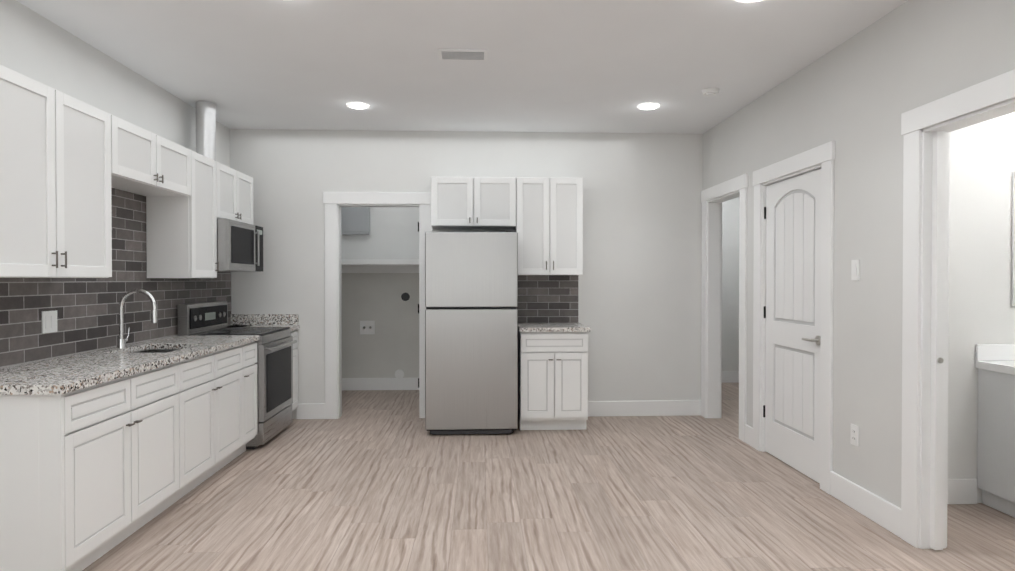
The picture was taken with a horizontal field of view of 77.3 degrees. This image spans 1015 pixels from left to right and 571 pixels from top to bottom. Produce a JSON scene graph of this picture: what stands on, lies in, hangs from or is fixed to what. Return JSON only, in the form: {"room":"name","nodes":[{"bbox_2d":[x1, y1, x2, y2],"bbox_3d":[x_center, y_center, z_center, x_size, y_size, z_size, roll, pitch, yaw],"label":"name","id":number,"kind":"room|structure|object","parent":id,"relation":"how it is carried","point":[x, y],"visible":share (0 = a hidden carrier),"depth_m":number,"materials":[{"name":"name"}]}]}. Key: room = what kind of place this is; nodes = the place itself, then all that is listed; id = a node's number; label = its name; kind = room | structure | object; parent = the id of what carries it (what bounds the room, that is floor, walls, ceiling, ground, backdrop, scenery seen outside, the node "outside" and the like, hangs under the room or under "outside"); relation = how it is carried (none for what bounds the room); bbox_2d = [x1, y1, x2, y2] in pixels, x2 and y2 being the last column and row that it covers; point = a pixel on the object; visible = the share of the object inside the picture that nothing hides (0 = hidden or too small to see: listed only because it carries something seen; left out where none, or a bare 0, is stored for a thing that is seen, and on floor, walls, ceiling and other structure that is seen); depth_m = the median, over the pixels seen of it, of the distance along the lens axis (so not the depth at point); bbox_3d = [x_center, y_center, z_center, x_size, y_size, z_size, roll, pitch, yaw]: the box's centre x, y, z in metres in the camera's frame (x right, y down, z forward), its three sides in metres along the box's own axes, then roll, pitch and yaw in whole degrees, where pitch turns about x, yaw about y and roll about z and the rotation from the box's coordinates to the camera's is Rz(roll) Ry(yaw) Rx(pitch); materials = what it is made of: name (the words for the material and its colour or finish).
{"room":"kitchen","nodes":[
{"label":"kitchen","id":0,"kind":"room"},
{"bbox_2d":[0,0,229,166],"bbox_3d":[-2.449,-0.059,1.706,0.120,2.700,8.610,0,1,-3],"label":"wall","id":1,"kind":"structure","parent":0,"point":[34,45],"depth_m":3.77,"materials":[{"name":"paint"}]},
{"bbox_2d":[0,65,115,277],"bbox_3d":[-2.279,-0.482,2.980,0.308,0.891,0.908,0,1,-3],"label":"upper cabinet","id":2,"kind":"object","parent":1,"relation":"attached to","point":[67,163],"depth_m":2.96,"materials":[{"name":"wood"}]},
{"bbox_2d":[0,188,230,367],"bbox_3d":[-2.494,-0.274,4.183,0.008,1.340,3.412,0,1,-3],"label":"wall tile","id":3,"kind":"structure","parent":1,"relation":"attached to","point":[87,309],"depth_m":3.93,"materials":[{"name":"grey tile"}]},
{"bbox_2d":[41,310,56,333],"bbox_3d":[-2.450,0.194,3.395,0.009,0.116,0.116,0,1,-3],"label":"outlet","id":4,"kind":"object","parent":3,"relation":"attached to","point":[49,321],"visible":1,"depth_m":3.37,"materials":[{"name":"white plastic"}]},
{"bbox_2d":[116,117,195,196],"bbox_3d":[-2.320,-0.774,3.907,0.308,0.326,0.950,0,1,-3],"label":"upper cabinet","id":5,"kind":"object","parent":1,"relation":"attached to","point":[148,164],"depth_m":3.92,"materials":[{"name":"wood"}]},
{"bbox_2d":[146,149,219,277],"bbox_3d":[-2.350,-0.498,4.598,0.308,0.891,0.423,0,1,-3],"label":"upper cabinet","id":6,"kind":"object","parent":1,"relation":"attached to","point":[181,232],"depth_m":4.40,"materials":[{"name":"wood"}]},
{"bbox_2d":[220,163,252,224],"bbox_3d":[-2.377,-0.734,5.200,0.308,0.431,0.783,0,1,-3],"label":"upper cabinet","id":7,"kind":"object","parent":1,"relation":"attached to","point":[236,187],"depth_m":5.18,"materials":[{"name":"wood"}]},
{"bbox_2d":[217,218,262,271],"bbox_3d":[-2.314,-0.315,5.206,0.429,0.398,0.776,0,1,-3],"label":"microwave","id":8,"kind":"object","parent":7,"relation":"attached to","point":[239,246],"visible":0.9,"depth_m":5.04,"materials":[{"name":"metal"}]},
{"bbox_2d":[341,207,418,258],"bbox_3d":[-1.380,-0.117,7.524,1.930,2.700,0.100,0,1,-3],"label":"wall","id":9,"kind":"structure","parent":0,"point":[394,233],"depth_m":7.46,"materials":[{"name":"paint"}]},
{"bbox_2d":[341,207,369,234],"bbox_3d":[-1.810,-0.831,7.400,0.400,0.470,0.092,0,1,-3],"label":"electrical panel","id":10,"kind":"object","parent":9,"relation":"attached to","point":[355,220],"visible":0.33,"depth_m":7.36,"materials":[{"name":"grey metal"}]},
{"bbox_2d":[341,259,418,272],"bbox_3d":[-1.368,-0.220,7.262,1.726,0.150,0.418,0,1,-3],"label":"shelf","id":11,"kind":"object","parent":9,"relation":"attached to","point":[379,265],"visible":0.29,"depth_m":7.43,"materials":[{"name":"white wood"}]},
{"bbox_2d":[342,378,418,390],"bbox_3d":[-1.377,1.161,7.479,1.730,0.145,0.016,0,1,-3],"label":"baseboard","id":12,"kind":"structure","parent":9,"relation":"attached to","point":[347,383],"depth_m":7.47,"materials":[{"name":"white wood"}]},
{"bbox_2d":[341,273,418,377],"bbox_3d":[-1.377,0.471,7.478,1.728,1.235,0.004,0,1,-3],"label":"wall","id":13,"kind":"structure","parent":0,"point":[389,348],"depth_m":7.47,"materials":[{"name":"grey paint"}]},
{"bbox_2d":[360,321,374,333],"bbox_3d":[-1.646,0.494,7.452,0.170,0.160,0.028,0,1,-3],"label":"electrical outlet","id":14,"kind":"object","parent":13,"relation":"attached to","point":[367,327],"depth_m":7.45,"materials":[{"name":"white plastic"}]},
{"bbox_2d":[395,369,403,378],"bbox_3d":[-1.272,1.044,7.474,0.110,0.110,0.028,0,1,-3],"label":"electrical outlet","id":15,"kind":"object","parent":13,"relation":"attached to","point":[399,374],"depth_m":7.46,"materials":[{"name":"white plastic"}]},
{"bbox_2d":[401,293,409,300],"bbox_3d":[-1.202,0.134,7.477,0.100,0.100,0.010,0,1,-3],"label":"electrical outlet","id":16,"kind":"object","parent":13,"relation":"attached to","point":[405,296],"depth_m":7.47,"materials":[{"name":"black plastic"}]},
{"bbox_2d":[16,0,907,133],"bbox_3d":[0.863,-1.451,2.855,7.300,0.060,11.000,0,1,-3],"label":"ceiling","id":17,"kind":"structure","parent":0,"point":[595,66],"depth_m":3.95,"materials":[{"name":"paint"}]},
{"bbox_2d":[347,102,368,108],"bbox_3d":[-1.197,-1.436,5.076,0.176,0.011,0.176,0,1,-3],"label":"recessed light","id":18,"kind":"object","parent":17,"relation":"in","point":[355,105],"visible":0.96,"depth_m":5.05,"materials":[{"name":"white plastic"}]},
{"bbox_2d":[438,49,486,60],"bbox_3d":[-0.275,-1.424,3.916,0.300,0.012,0.170,0,1,-3],"label":"ceiling vent","id":19,"kind":"object","parent":17,"relation":"in","point":[465,54],"visible":1,"depth_m":3.89,"materials":[{"name":"white metal"}]},
{"bbox_2d":[637,103,659,109],"bbox_3d":[1.134,-1.437,5.099,0.176,0.011,0.176,0,1,-3],"label":"recessed light","id":20,"kind":"object","parent":17,"relation":"in","point":[648,106],"visible":0.98,"depth_m":5.07,"materials":[{"name":"white plastic"}]},
{"bbox_2d":[702,87,718,96],"bbox_3d":[1.494,-1.418,4.665,0.124,0.039,0.124,0,1,-3],"label":"smoke detector","id":21,"kind":"object","parent":17,"relation":"attached to","point":[710,92],"visible":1,"depth_m":4.63,"materials":[{"name":"white plastic"}]},
{"bbox_2d":[736,0,761,2],"bbox_3d":[1.198,-1.416,3.090,0.176,0.011,0.176,0,1,-3],"label":"recessed light","id":22,"kind":"object","parent":17,"relation":"in","point":[746,1],"visible":0.94,"depth_m":3.15,"materials":[{"name":"white plastic"}]},
{"bbox_2d":[230,129,702,418],"bbox_3d":[-0.293,-0.102,6.051,4.570,2.700,0.120,0,1,-3],"label":"wall","id":23,"kind":"structure","parent":0,"point":[639,294],"depth_m":6.03,"materials":[{"name":"paint"}]},
{"bbox_2d":[232,314,298,324],"bbox_3d":[-2.254,0.317,5.891,0.613,0.100,0.022,0,1,-3],"label":"backsplash","id":24,"kind":"structure","parent":23,"relation":"attached to","point":[237,319],"depth_m":5.88,"materials":[{"name":"grey stone"}]},
{"bbox_2d":[323,192,432,418],"bbox_3d":[-1.207,0.188,6.004,1.024,2.120,0.145,0,1,-3],"label":"door frame","id":25,"kind":"structure","parent":23,"relation":"attached to","point":[333,201],"depth_m":5.93,"materials":[{"name":"white wood"}]},
{"bbox_2d":[431,177,518,228],"bbox_3d":[-0.309,-0.750,5.812,0.758,0.441,0.338,0,1,-3],"label":"upper cabinet","id":26,"kind":"object","parent":23,"relation":"attached to","point":[456,202],"depth_m":5.65,"materials":[{"name":"white wood"}]},
{"bbox_2d":[517,275,577,322],"bbox_3d":[0.374,0.128,6.018,0.600,0.450,0.008,0,1,-3],"label":"wall tile","id":27,"kind":"structure","parent":23,"relation":"attached to","point":[547,298],"depth_m":6.01,"materials":[{"name":"grey tile"}]},
{"bbox_2d":[514,177,582,274],"bbox_3d":[0.371,-0.533,5.844,0.600,0.876,0.338,0,1,-3],"label":"upper cabinet","id":28,"kind":"object","parent":23,"relation":"attached to","point":[542,217],"depth_m":5.68,"materials":[{"name":"white wood"}]},
{"bbox_2d":[588,400,700,416],"bbox_3d":[1.280,1.175,6.065,1.185,0.145,0.016,0,1,-3],"label":"baseboard","id":29,"kind":"structure","parent":23,"relation":"attached to","point":[667,407],"depth_m":6.06,"materials":[{"name":"white wood"}]},
{"bbox_2d":[82,383,1014,570],"bbox_3d":[0.863,1.309,2.883,7.300,0.060,11.000,0,1,-3],"label":"floor","id":30,"kind":"structure","parent":0,"point":[376,480],"depth_m":3.60,"materials":[{"name":"brown wood"}]},
{"bbox_2d":[0,373,143,570],"bbox_3d":[-2.122,0.857,2.843,0.608,0.845,0.573,0,1,-3],"label":"base cabinet","id":31,"kind":"object","parent":30,"relation":"on","point":[104,451],"depth_m":2.63,"materials":[{"name":"wood"}]},
{"bbox_2d":[0,335,258,396],"bbox_3d":[-2.152,0.408,3.676,0.623,0.037,2.290,0,1,-3],"label":"countertop","id":32,"kind":"structure","parent":31,"relation":"on","point":[53,377],"depth_m":3.14,"materials":[{"name":"grey stone"}]},
{"bbox_2d":[112,289,159,348],"bbox_3d":[-2.292,0.203,3.956,0.243,0.368,0.117,0,1,-3],"label":"faucet","id":33,"kind":"object","parent":32,"relation":"on","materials":[{"name":"silver metal"}]},
{"bbox_2d":[128,345,207,384],"bbox_3d":[-2.174,0.513,3.932,0.385,0.203,0.540,0,1,-3],"label":"sink","id":34,"kind":"object","parent":32,"relation":"in","point":[198,367],"depth_m":3.91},
{"bbox_2d":[144,361,187,524],"bbox_3d":[-2.143,0.853,3.318,0.608,0.845,0.614,0,1,-3],"label":"base cabinet","id":35,"kind":"object","parent":30,"relation":"on","point":[166,389],"depth_m":3.43,"materials":[{"name":"wood"}]},
{"bbox_2d":[188,373,247,492],"bbox_3d":[-2.175,0.958,4.046,0.608,0.620,1.078,0,1,-3],"label":"base cabinet","id":36,"kind":"object","parent":30,"relation":"on","point":[217,406],"depth_m":4.08,"materials":[{"name":"wood"}]},
{"bbox_2d":[208,341,257,441],"bbox_3d":[-2.202,0.839,4.645,0.608,0.845,0.359,0,1,-3],"label":"base cabinet","id":37,"kind":"object","parent":30,"relation":"on","point":[242,359],"depth_m":4.59,"materials":[{"name":"wood"}]},
{"bbox_2d":[177,301,296,448],"bbox_3d":[-2.174,0.698,5.210,0.694,1.115,0.759,0,1,-3],"label":"range","id":38,"kind":"object","parent":30,"relation":"on","point":[274,363],"visible":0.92,"depth_m":5.08,"materials":[{"name":"metal"}]},
{"bbox_2d":[291,329,297,410],"bbox_3d":[-2.250,0.828,5.748,0.608,0.845,0.310,0,1,-3],"label":"base cabinet","id":39,"kind":"object","parent":30,"relation":"on","point":[294,333],"depth_m":5.84,"materials":[{"name":"wood"}]},
{"bbox_2d":[228,325,299,332],"bbox_3d":[-2.243,0.387,5.746,0.623,0.037,0.314,0,1,-3],"label":"countertop","id":40,"kind":"structure","parent":39,"relation":"on","point":[291,326],"depth_m":5.80,"materials":[{"name":"grey stone"}]},
{"bbox_2d":[425,230,517,434],"bbox_3d":[-0.315,0.394,5.624,0.770,1.715,0.700,0,1,-3],"label":"fridge","id":41,"kind":"object","parent":30,"relation":"on","point":[471,333],"visible":1,"depth_m":5.28,"materials":[{"name":"metal"}]},
{"bbox_2d":[518,323,589,429],"bbox_3d":[0.391,0.803,5.701,0.605,0.895,0.636,0,1,-3],"label":"base cabinet","id":42,"kind":"object","parent":30,"relation":"on","point":[552,376],"visible":0.98,"depth_m":5.41,"materials":[{"name":"wood"}]},
{"bbox_2d":[976,344,1014,517],"bbox_3d":[3.211,0.808,3.485,0.955,0.930,0.467,0,1,-3],"label":"bathroom vanity","id":43,"kind":"object","parent":30,"relation":"on","point":[995,364],"visible":1,"depth_m":3.57,"materials":[{"name":"white wood"}]},
{"bbox_2d":[722,197,739,370],"bbox_3d":[2.451,-0.123,8.054,1.050,2.700,0.100,0,1,-3],"label":"wall","id":44,"kind":"structure","parent":0,"point":[730,285],"depth_m":8.01,"materials":[{"name":"paint"}]},
{"bbox_2d":[722,371,738,382],"bbox_3d":[2.438,1.155,8.008,1.020,0.145,0.016,0,1,-3],"label":"baseboard","id":45,"kind":"structure","parent":44,"relation":"attached to","point":[727,376],"depth_m":8.02,"materials":[{"name":"white wood"}]},
{"bbox_2d":[703,0,1014,507],"bbox_3d":[2.117,-0.061,1.908,0.120,2.700,8.370,0,1,-3],"label":"wall","id":46,"kind":"structure","parent":0,"point":[855,97],"depth_m":3.49,"materials":[{"name":"paint"}]},
{"bbox_2d":[418,131,945,549],"bbox_3d":[0.676,0.257,3.935,2.859,2.003,4.290,0,1,-3],"label":"trim","id":47,"kind":"structure","parent":46,"relation":"attached to","point":[937,334],"depth_m":3.03,"materials":[{"name":"white wood"}]},
{"bbox_2d":[701,173,746,441],"bbox_3d":[1.953,0.177,5.575,0.160,2.150,1.019,0,1,-3],"label":"door frame","id":48,"kind":"structure","parent":46,"relation":"attached to","point":[712,198],"depth_m":5.94,"materials":[{"name":"white wood"}]},
{"bbox_2d":[747,141,834,494],"bbox_3d":[2.006,0.194,4.381,0.160,2.140,1.109,0,1,-3],"label":"door frame","id":49,"kind":"structure","parent":46,"relation":"attached to","point":[822,157],"depth_m":3.99,"materials":[{"name":"white wood"}]},
{"bbox_2d":[763,169,820,482],"bbox_3d":[1.959,0.256,4.386,0.100,2.001,0.843,0,1,-3],"label":"closed door","id":50,"kind":"structure","parent":46,"relation":"in","point":[792,311],"depth_m":4.36,"materials":[{"name":"white wood"}]},
{"bbox_2d":[850,423,858,446],"bbox_3d":[1.976,0.852,3.614,0.008,0.116,0.070,0,1,-3],"label":"outlet","id":51,"kind":"object","parent":46,"relation":"attached to","point":[854,436],"visible":1,"depth_m":3.61,"materials":[{"name":"white plastic"}]},
{"bbox_2d":[851,260,859,279],"bbox_3d":[1.976,-0.088,3.604,0.009,0.116,0.070,0,1,-3],"label":"light switch","id":52,"kind":"object","parent":46,"relation":"attached to","point":[855,269],"visible":1,"depth_m":3.59,"materials":[{"name":"white plastic"}]},
{"bbox_2d":[830,471,900,537],"bbox_3d":[1.978,1.200,3.521,0.016,0.145,0.650,0,1,-3],"label":"baseboard","id":53,"kind":"structure","parent":46,"relation":"attached to","point":[882,512],"depth_m":3.47,"materials":[{"name":"white wood"}]},
{"bbox_2d":[901,69,1014,548],"bbox_3d":[2.081,0.211,2.678,0.160,2.140,1.049,0,1,-3],"label":"door frame","id":54,"kind":"structure","parent":46,"relation":"attached to","point":[989,99],"depth_m":3.07,"materials":[{"name":"white wood"}]},
{"bbox_2d":[948,112,1014,502],"bbox_3d":[3.136,-0.080,3.760,2.080,2.700,0.100,0,1,-3],"label":"wall","id":55,"kind":"structure","parent":0,"point":[982,169],"depth_m":3.67,"materials":[{"name":"paint"}]},
{"bbox_2d":[947,478,976,503],"bbox_3d":[2.416,1.199,3.683,0.635,0.145,0.016,0,1,-3],"label":"baseboard","id":56,"kind":"structure","parent":55,"relation":"attached to","point":[960,491],"depth_m":3.68,"materials":[{"name":"white wood"}]},
{"bbox_2d":[1011,172,1014,305],"bbox_3d":[3.258,-0.269,3.706,0.640,0.780,0.010,0,1,-3],"label":"bathroom mirror","id":57,"kind":"object","parent":55,"relation":"attached to","point":[1013,250],"visible":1,"depth_m":3.69,"materials":[{"name":"clear glass"}]}
]}

